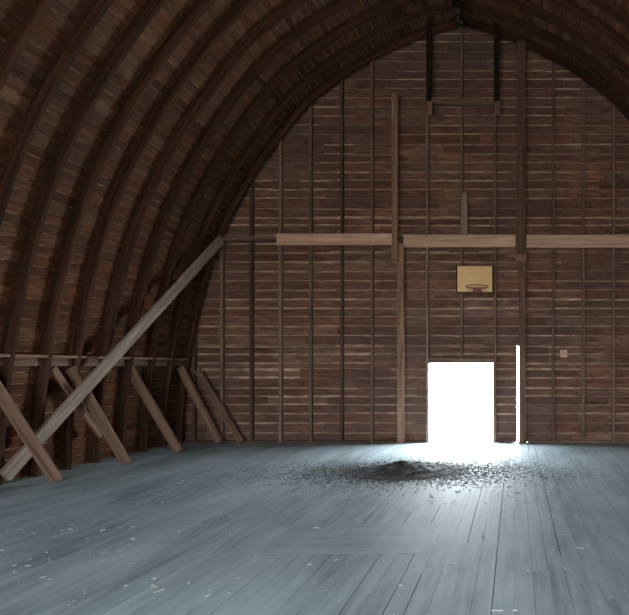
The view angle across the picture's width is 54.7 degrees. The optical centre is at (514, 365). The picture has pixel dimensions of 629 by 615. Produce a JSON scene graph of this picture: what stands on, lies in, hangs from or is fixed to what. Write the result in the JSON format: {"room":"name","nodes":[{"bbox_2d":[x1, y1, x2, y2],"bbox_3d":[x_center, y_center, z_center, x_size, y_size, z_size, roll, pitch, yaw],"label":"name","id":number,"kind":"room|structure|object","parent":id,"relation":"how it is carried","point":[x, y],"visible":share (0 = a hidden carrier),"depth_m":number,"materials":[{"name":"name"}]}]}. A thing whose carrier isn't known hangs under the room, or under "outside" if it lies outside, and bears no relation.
{"room":"farm building","nodes":[
{"label":"farm building","id":0,"kind":"room"},
{"bbox_2d":[0,441,628,614],"bbox_3d":[-1.083,1.612,3.800,12.240,0.062,15.600,0,0,0],"label":"floor","id":1,"kind":"structure","parent":0,"point":[281,583],"depth_m":5.19,"materials":[{"name":"grey wood"}]},
{"bbox_2d":[0,381,62,482],"bbox_3d":[-6.480,0.788,7.245,0.854,1.594,0.130,0,0,-39],"label":"brace","id":2,"kind":"object","parent":1,"relation":"on","point":[7,404],"visible":1,"depth_m":7.27,"materials":[{"name":"brown wood"}]},
{"bbox_2d":[65,365,130,464],"bbox_3d":[-6.490,0.788,8.615,0.827,1.592,0.130,0,0,-39],"label":"brace","id":3,"kind":"object","parent":1,"relation":"on","point":[90,401],"visible":1,"depth_m":8.62,"materials":[{"name":"brown wood"}]},
{"bbox_2d":[131,365,182,452],"bbox_3d":[-6.440,0.788,9.850,0.884,1.598,0.117,0,0,-31],"label":"brace","id":4,"kind":"object","parent":1,"relation":"on","point":[136,380],"visible":1,"depth_m":9.84,"materials":[{"name":"brown wood"}]},
{"bbox_2d":[177,366,222,443],"bbox_3d":[-6.390,0.788,11.200,0.886,1.598,0.069,0,0,-8],"label":"brace","id":5,"kind":"object","parent":1,"relation":"on","point":[183,373],"visible":1,"depth_m":11.18,"materials":[{"name":"brown wood"}]},
{"bbox_2d":[194,368,243,443],"bbox_3d":[-6.050,0.818,11.300,1.011,1.538,0.050,0,0,0],"label":"brace","id":6,"kind":"object","parent":1,"relation":"on","point":[199,373],"visible":1,"depth_m":11.28,"materials":[{"name":"brown wood"}]},
{"bbox_2d":[0,0,628,484],"bbox_3d":[-1.083,-2.791,3.900,11.788,8.748,14.871,0,0,0],"label":"ribs","id":7,"kind":"object","parent":1,"relation":"on","point":[36,10],"visible":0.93,"depth_m":9.02,"materials":[{"name":"brown wood"}]},
{"bbox_2d":[50,366,102,438],"bbox_3d":[-6.710,0.583,8.475,0.047,1.163,0.933,0,0,4],"label":"strut","id":8,"kind":"object","parent":7,"relation":"attached to","point":[54,370],"visible":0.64,"depth_m":8.48,"materials":[{"name":"brown wood"}]},
{"bbox_2d":[0,354,187,365],"bbox_3d":[-6.760,-0.077,3.725,0.180,0.160,15.050,0,0,0],"label":"wall rail","id":9,"kind":"object","parent":7,"relation":"attached to","point":[20,359],"visible":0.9,"depth_m":8.43,"materials":[{"name":"brown wood"}]},
{"bbox_2d":[0,236,223,480],"bbox_3d":[-6.370,-0.562,9.280,0.073,4.181,4.198,0,0,10],"label":"brace","id":10,"kind":"object","parent":7,"relation":"attached to","point":[13,466],"visible":1,"depth_m":8.72,"materials":[{"name":"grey wood"}]},
{"bbox_2d":[444,0,468,25],"bbox_3d":[-1.103,-6.780,3.725,0.463,0.734,14.850,0,0,0],"label":"trolley","id":11,"kind":"object","parent":7,"relation":"hanging from","point":[457,5],"visible":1,"depth_m":10.33,"materials":[{"name":"metal"}]},
{"bbox_2d":[0,512,628,614],"bbox_3d":[-1.036,1.570,3.715,9.911,0.014,4.460,0,0,0],"label":"debris","id":12,"kind":"object","parent":1,"relation":"on","point":[154,585],"visible":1,"depth_m":4.40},
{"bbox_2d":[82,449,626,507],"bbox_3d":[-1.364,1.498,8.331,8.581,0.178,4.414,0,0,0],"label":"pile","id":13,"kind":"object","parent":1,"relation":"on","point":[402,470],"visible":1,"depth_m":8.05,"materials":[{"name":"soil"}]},
{"bbox_2d":[392,93,404,442],"bbox_3d":[-2.388,-1.979,11.300,0.230,7.125,0.199,0,0,0],"label":"wall post","id":14,"kind":"object","parent":1,"relation":"on","point":[398,250],"depth_m":11.28,"materials":[{"name":"brown wood"}]},
{"bbox_2d":[516,41,526,443],"bbox_3d":[0.125,-2.521,11.310,0.220,8.208,0.180,0,0,0],"label":"wall post","id":15,"kind":"object","parent":1,"relation":"on","point":[521,258],"depth_m":11.25,"materials":[{"name":"brown wood"}]},
{"bbox_2d":[0,0,628,480],"bbox_3d":[-1.083,-2.840,3.825,11.991,8.844,15.650,0,0,0],"label":"ceiling","id":16,"kind":"structure","parent":0,"point":[33,63],"depth_m":8.45,"materials":[{"name":"brown wood"}]},
{"bbox_2d":[183,26,628,441],"bbox_3d":[-1.083,-2.881,11.518,12.445,8.927,0.035,0,0,0],"label":"wall","id":17,"kind":"structure","parent":0,"point":[402,70],"depth_m":11.50,"materials":[{"name":"brown wood"}]},
{"bbox_2d":[560,350,566,356],"bbox_3d":[1.010,-0.260,11.485,0.146,0.146,0.029,0,0,0],"label":"cleat","id":18,"kind":"object","parent":17,"relation":"attached to","point":[563,353],"visible":1,"depth_m":11.47,"materials":[{"name":"beige wood"}]},
{"bbox_2d":[186,26,628,442],"bbox_3d":[-1.083,-2.726,11.450,11.440,8.619,0.099,0,0,0],"label":"studs","id":19,"kind":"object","parent":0,"point":[251,186],"depth_m":11.40,"materials":[{"name":"brown wood"}]},
{"bbox_2d":[222,236,275,240],"bbox_3d":[-5.510,-2.630,11.374,1.188,0.094,0.049,0,0,0],"label":"beam","id":20,"kind":"structure","parent":19,"relation":"attached to","point":[225,238],"depth_m":11.35,"materials":[{"name":"brown wood"}]},
{"bbox_2d":[276,234,628,247],"bbox_3d":[-0.489,-2.578,11.364,8.813,0.281,0.069,0,0,0],"label":"beam","id":21,"kind":"structure","parent":19,"relation":"attached to","point":[532,241],"depth_m":11.33,"materials":[{"name":"brown wood"}]},
{"bbox_2d":[425,22,499,114],"bbox_3d":[-1.067,-6.062,11.320,1.535,1.958,0.320,0,0,0],"label":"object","id":22,"kind":"structure","parent":19,"relation":"attached to","point":[429,100],"depth_m":11.20,"materials":[{"name":"brown wood"}]},
{"bbox_2d":[461,193,467,234],"bbox_3d":[-1.042,-3.135,11.384,0.125,0.854,0.029,0,0,0],"label":"cleat","id":23,"kind":"object","parent":19,"relation":"attached to","point":[464,196],"depth_m":11.37,"materials":[{"name":"brown wood"}]},
{"bbox_2d":[456,264,492,294],"bbox_3d":[-0.823,-1.771,11.089,0.762,0.625,0.621,0,0,0],"label":"basketball hoop","id":24,"kind":"object","parent":19,"relation":"attached to","point":[468,278],"visible":1,"depth_m":11.28,"materials":[{"name":"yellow wood"}]}
]}

